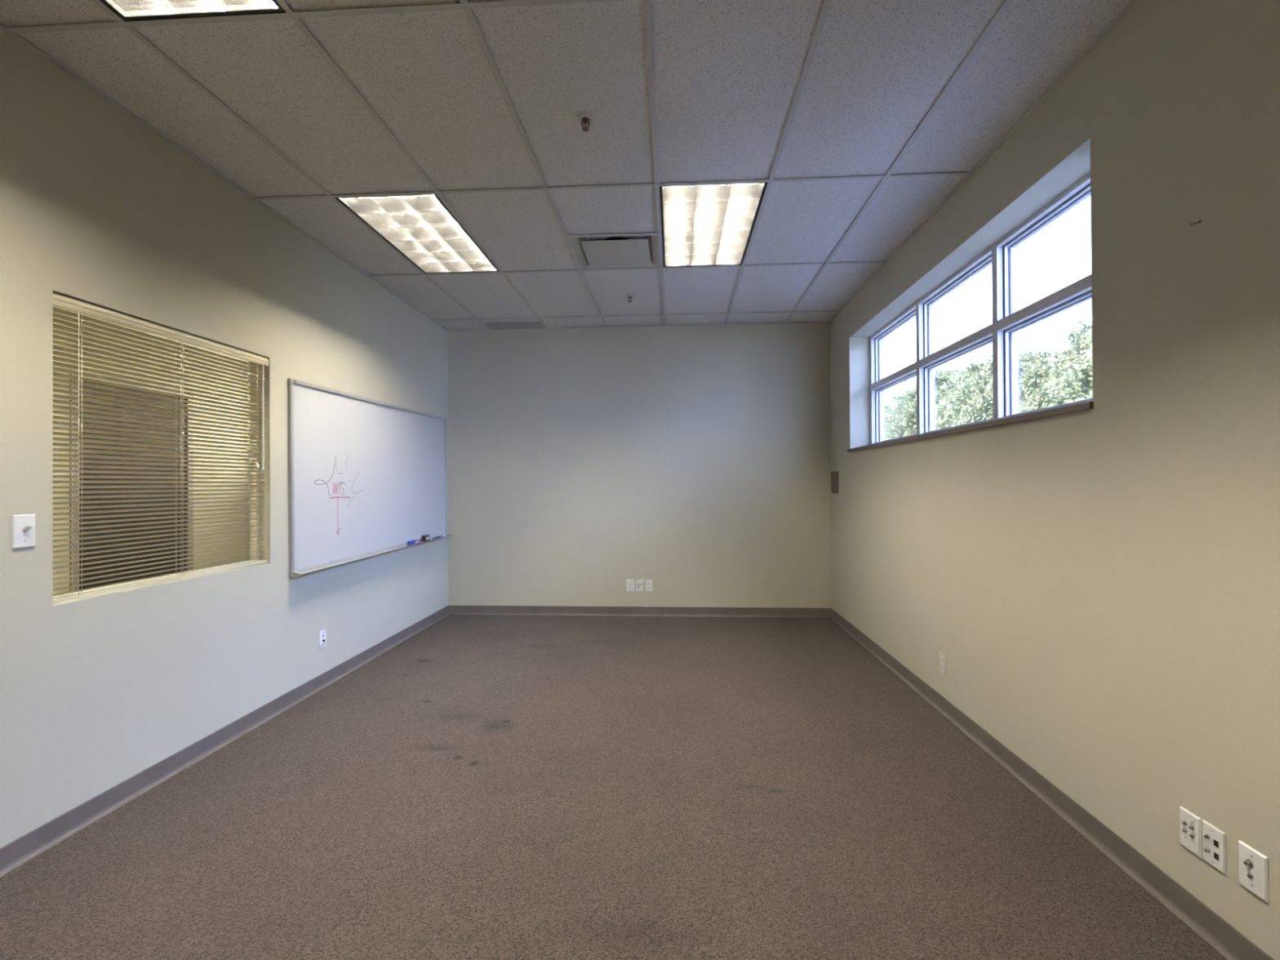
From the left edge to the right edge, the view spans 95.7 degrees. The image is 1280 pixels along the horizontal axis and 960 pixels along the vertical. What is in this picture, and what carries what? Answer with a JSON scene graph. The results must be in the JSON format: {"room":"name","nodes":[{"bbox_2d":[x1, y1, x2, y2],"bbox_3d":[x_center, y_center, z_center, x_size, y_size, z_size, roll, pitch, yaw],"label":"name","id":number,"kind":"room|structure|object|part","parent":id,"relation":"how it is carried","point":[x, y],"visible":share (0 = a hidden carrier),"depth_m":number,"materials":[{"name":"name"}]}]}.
{"room":"empty office room","nodes":[
{"label":"empty office room","id":0,"kind":"room"},
{"bbox_2d":[52,305,250,594],"bbox_3d":[-3.730,-0.925,2.148,0.120,4.870,6.340,0,0,3],"label":"wall","id":1,"kind":"structure","parent":0,"point":[57,586],"depth_m":4.64,"materials":[{"name":"paint"}]},
{"bbox_2d":[69,373,193,591],"bbox_3d":[-3.592,0.356,4.095,0.112,2.088,0.925,0,0,3],"label":"door","id":2,"kind":"structure","parent":1,"relation":"in","point":[76,567],"depth_m":4.04,"materials":[{"name":"brown wood"}]},
{"bbox_2d":[0,29,448,847],"bbox_3d":[-2.287,-0.831,2.491,0.120,4.670,7.195,0,0,3],"label":"wall","id":3,"kind":"structure","parent":0,"point":[97,207],"depth_m":2.63,"materials":[{"name":"paint"}]},
{"bbox_2d":[11,514,35,548],"bbox_3d":[-2.228,0.186,2.107,0.032,0.120,0.075,0,0,3],"label":"light switch","id":4,"kind":"object","parent":3,"relation":"attached to","point":[23,526],"visible":1,"depth_m":2.10,"materials":[{"name":"white plastic"}]},
{"bbox_2d":[52,361,259,598],"bbox_3d":[-2.290,-0.119,2.808,0.040,1.205,1.189,0,0,3],"label":"window","id":5,"kind":"structure","parent":3,"relation":"in","point":[251,480],"depth_m":3.38,"materials":[{"name":"paint"}]},
{"bbox_2d":[52,292,268,603],"bbox_3d":[-2.222,-0.121,2.804,0.045,1.192,1.185,0,0,3],"label":"blind","id":6,"kind":"object","parent":5,"relation":"attached to","point":[60,300],"visible":0.86,"depth_m":2.63,"materials":[{"name":"paint"}]},
{"bbox_3d":[-2.255,-0.105,2.321,0.028,1.138,0.014,0,0,3],"label":"ladder cord","id":7,"kind":"part","parent":6,"relation":"part of","materials":[{"name":"beige fabric"}]},
{"bbox_3d":[-2.223,0.468,2.796,0.026,0.014,1.170,0,0,3],"label":"rail","id":8,"kind":"part","parent":6,"relation":"part of","materials":[{"name":"paint"}]},
{"bbox_3d":[-2.226,-0.102,2.802,0.028,1.138,0.014,0,0,3],"label":"ladder cord","id":9,"kind":"part","parent":6,"relation":"part of","materials":[{"name":"beige fabric"}]},
{"bbox_3d":[-2.200,-0.100,3.240,0.028,1.138,0.014,0,0,3],"label":"ladder cord","id":10,"kind":"part","parent":6,"relation":"part of","materials":[{"name":"beige fabric"}]},
{"bbox_3d":[-2.181,-0.384,3.302,0.004,0.570,0.002,0,0,3],"label":"lift cord","id":11,"kind":"part","parent":6,"relation":"part of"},
{"bbox_2d":[0,604,449,877],"bbox_3d":[-2.206,1.337,2.474,0.020,0.092,7.195,0,0,3],"label":"baseboard","id":12,"kind":"structure","parent":3,"relation":"attached to","point":[17,852],"depth_m":2.71,"materials":[{"name":"plastic"}]},
{"bbox_2d":[319,628,325,648],"bbox_3d":[-2.123,1.066,3.889,0.022,0.115,0.074,0,0,3],"label":"wall outlet","id":13,"kind":"object","parent":3,"relation":"attached to","point":[322,633],"visible":1,"depth_m":3.88,"materials":[{"name":"white plastic"}]},
{"bbox_2d":[287,377,453,577],"bbox_3d":[-2.049,-0.018,4.772,0.079,1.229,2.440,0,0,3],"label":"whiteboard","id":14,"kind":"object","parent":3,"relation":"attached to","point":[367,477],"visible":1,"depth_m":4.30,"materials":[{"name":"plastic"}]},
{"bbox_2d":[297,533,451,574],"bbox_3d":[-2.037,0.573,4.775,0.056,0.026,2.380,0,0,3],"label":"marker tray","id":15,"kind":"object","parent":14,"relation":"on","point":[333,562],"depth_m":4.28,"materials":[{"name":"metal"}]},
{"bbox_2d":[407,540,415,546],"bbox_3d":[-2.017,0.555,5.112,0.026,0.040,0.115,0,0,3],"label":"eraser","id":16,"kind":"object","parent":14,"relation":"on","point":[411,542],"visible":1,"depth_m":5.09,"materials":[{"name":"blue plastic"}]},
{"bbox_2d":[422,534,429,542],"bbox_3d":[-2.000,0.545,5.414,0.029,0.058,0.100,0,0,3],"label":"eraser","id":17,"kind":"object","parent":14,"relation":"on","point":[425,538],"visible":0.91,"depth_m":5.38,"materials":[{"name":"plastic"}]},
{"bbox_2d":[0,0,1132,329],"bbox_3d":[-0.265,-1.619,2.376,3.939,0.016,7.195,0,0,3],"label":"ceiling","id":18,"kind":"structure","parent":0,"point":[727,73],"depth_m":2.54,"materials":[{"name":"tile"}]},
{"bbox_2d":[99,0,286,21],"bbox_3d":[-1.538,-1.679,1.405,0.593,0.154,1.202,0,0,3],"label":"ceiling light","id":19,"kind":"object","parent":18,"relation":"attached to","point":[126,10],"visible":0.89,"depth_m":1.98,"materials":[{"name":"white plastic"}]},
{"bbox_2d":[334,194,499,273],"bbox_3d":[-1.394,-1.666,3.839,0.593,0.154,1.202,0,0,3],"label":"ceiling light","id":20,"kind":"object","parent":18,"relation":"attached to","point":[421,228],"visible":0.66,"depth_m":3.82,"materials":[{"name":"white plastic"}]},
{"bbox_2d":[484,321,546,329],"bbox_3d":[-1.271,-1.602,5.929,0.586,0.058,0.220,0,0,3],"label":"ceiling vent","id":21,"kind":"object","parent":18,"relation":"in","point":[522,325],"visible":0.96,"depth_m":5.93,"materials":[{"name":"metal"}]},
{"bbox_2d":[0,0,1140,330],"bbox_3d":[-0.265,-1.619,2.376,3.939,0.036,7.195,0,0,3],"label":"grid","id":22,"kind":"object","parent":18,"relation":"attached to","point":[467,6],"depth_m":2.65,"materials":[{"name":"paint"}]},
{"bbox_2d":[577,113,594,131],"bbox_3d":[-0.242,-1.593,2.576,0.077,0.074,0.077,0,0,3],"label":"sprinkler head","id":23,"kind":"object","parent":18,"relation":"attached to","point":[585,122],"visible":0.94,"depth_m":2.57},
{"bbox_2d":[568,231,660,269],"bbox_3d":[-0.159,-1.690,4.071,0.595,0.204,0.595,0,0,3],"label":"ceiling vent","id":24,"kind":"object","parent":18,"relation":"in","point":[620,251],"visible":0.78,"depth_m":4.03,"materials":[{"name":"white metal"}]},
{"bbox_2d":[625,294,634,302],"bbox_3d":[-0.087,-1.580,5.019,0.077,0.074,0.077,0,0,3],"label":"sprinkler head","id":25,"kind":"object","parent":18,"relation":"attached to","point":[628,296],"visible":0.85,"depth_m":5.01},
{"bbox_2d":[659,182,768,266],"bbox_3d":[0.431,-1.676,3.731,0.593,0.154,1.202,0,0,3],"label":"ceiling light","id":26,"kind":"object","parent":18,"relation":"attached to","point":[702,224],"visible":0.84,"depth_m":3.71,"materials":[{"name":"white plastic"}]},
{"bbox_2d":[0,614,1226,959],"bbox_3d":[-0.249,1.432,2.358,3.939,0.120,7.195,0,0,3],"label":"floor","id":27,"kind":"structure","parent":0,"point":[481,787],"depth_m":2.26,"materials":[{"name":"carpet"}]},
{"bbox_2d":[447,322,831,608],"bbox_3d":[-0.845,-1.118,6.087,5.539,5.270,0.150,0,0,3],"label":"wall","id":28,"kind":"structure","parent":0,"point":[693,461],"depth_m":5.96,"materials":[{"name":"paint"}]},
{"bbox_2d":[626,579,634,591],"bbox_3d":[-0.101,1.082,5.949,0.080,0.122,0.012,0,0,3],"label":"cable plate","id":29,"kind":"object","parent":28,"relation":"attached to","point":[629,583],"visible":1,"depth_m":5.95,"materials":[{"name":"white plastic"}]},
{"bbox_2d":[448,604,831,617],"bbox_3d":[-0.039,1.346,5.940,3.932,0.092,0.020,0,0,3],"label":"baseboard","id":30,"kind":"structure","parent":28,"relation":"attached to","point":[453,609],"depth_m":5.94,"materials":[{"name":"plastic"}]},
{"bbox_2d":[636,579,643,591],"bbox_3d":[-0.001,1.084,5.946,0.068,0.116,0.008,0,0,3],"label":"data plate","id":31,"kind":"object","parent":28,"relation":"attached to","point":[639,582],"visible":1,"depth_m":5.94,"materials":[{"name":"white plastic"}]},
{"bbox_2d":[645,579,652,591],"bbox_3d":[0.092,1.083,5.940,0.072,0.116,0.009,0,0,3],"label":"wall outlet","id":32,"kind":"object","parent":28,"relation":"attached to","point":[648,582],"visible":1,"depth_m":5.94,"materials":[{"name":"white plastic"}]},
{"bbox_2d":[829,0,1279,959],"bbox_3d":[1.857,-1.154,2.324,0.300,5.270,7.345,0,0,3],"label":"wall","id":33,"kind":"structure","parent":0,"point":[1098,588],"depth_m":1.99,"materials":[{"name":"paint"}]},
{"bbox_2d":[831,471,838,493],"bbox_3d":[1.905,0.023,5.673,0.012,0.214,0.226,0,0,3],"label":"wall panel","id":34,"kind":"object","parent":33,"relation":"attached to","point":[834,475],"visible":1,"depth_m":5.65,"materials":[{"name":"beige paint"}]},
{"bbox_2d":[939,652,946,675],"bbox_3d":[1.779,1.081,3.408,0.009,0.115,0.070,0,0,3],"label":"wall outlet","id":35,"kind":"object","parent":33,"relation":"attached to","point":[942,657],"visible":1,"depth_m":3.40,"materials":[{"name":"white plastic"}]},
{"bbox_2d":[847,173,1093,452],"bbox_3d":[1.923,-0.772,3.696,0.294,1.023,3.054,0,0,3],"label":"window","id":36,"kind":"structure","parent":33,"relation":"in","point":[1006,338],"depth_m":3.13,"materials":[{"name":"glass"}]},
{"bbox_3d":[2.083,-1.055,4.660,0.004,0.412,0.958,0,0,3],"label":"pane","id":37,"kind":"part","parent":36,"relation":"part of","materials":[{"name":"clear glass"}]},
{"bbox_3d":[2.085,-0.563,4.657,0.004,0.480,0.958,0,0,3],"label":"pane","id":38,"kind":"part","parent":36,"relation":"part of","materials":[{"name":"clear glass"}]},
{"bbox_3d":[2.024,-1.060,3.660,0.004,0.412,0.961,0,0,3],"label":"pane","id":39,"kind":"part","parent":36,"relation":"part of","materials":[{"name":"clear glass"}]},
{"bbox_3d":[2.026,-0.568,3.657,0.004,0.480,0.961,0,0,3],"label":"pane","id":40,"kind":"part","parent":36,"relation":"part of","materials":[{"name":"clear glass"}]},
{"bbox_3d":[1.875,-0.273,3.696,0.192,0.026,3.054,0,0,3],"label":"sill","id":41,"kind":"part","parent":36,"relation":"part of","materials":[{"name":"laminate"}]},
{"bbox_3d":[1.966,-1.066,2.672,0.004,0.412,0.933,0,0,3],"label":"pane","id":42,"kind":"part","parent":36,"relation":"part of","materials":[{"name":"clear glass"}]},
{"bbox_3d":[1.968,-0.574,2.670,0.004,0.480,0.933,0,0,3],"label":"pane","id":43,"kind":"part","parent":36,"relation":"part of","materials":[{"name":"clear glass"}]},
{"bbox_2d":[830,608,1274,959],"bbox_3d":[1.706,1.315,2.244,0.020,0.092,7.195,0,0,3],"label":"baseboard","id":44,"kind":"structure","parent":33,"relation":"attached to","point":[1227,940],"depth_m":2.16,"materials":[{"name":"plastic"}]},
{"bbox_2d":[1179,805,1201,857],"bbox_3d":[1.681,1.076,1.774,0.013,0.117,0.070,0,0,3],"label":"plate","id":45,"kind":"object","parent":33,"relation":"attached to","point":[1190,824],"visible":1,"depth_m":1.77,"materials":[{"name":"white plastic"}]},
{"bbox_2d":[1202,819,1226,875],"bbox_3d":[1.676,1.073,1.696,0.014,0.117,0.071,0,0,3],"label":"data plate","id":46,"kind":"object","parent":33,"relation":"attached to","point":[1214,840],"visible":1,"depth_m":1.69,"materials":[{"name":"white plastic"}]},
{"bbox_2d":[1238,840,1268,903],"bbox_3d":[1.667,1.067,1.582,0.017,0.120,0.078,0,0,3],"label":"cable plate","id":47,"kind":"object","parent":33,"relation":"attached to","point":[1253,865],"visible":1,"depth_m":1.57,"materials":[{"name":"white plastic"}]}
]}

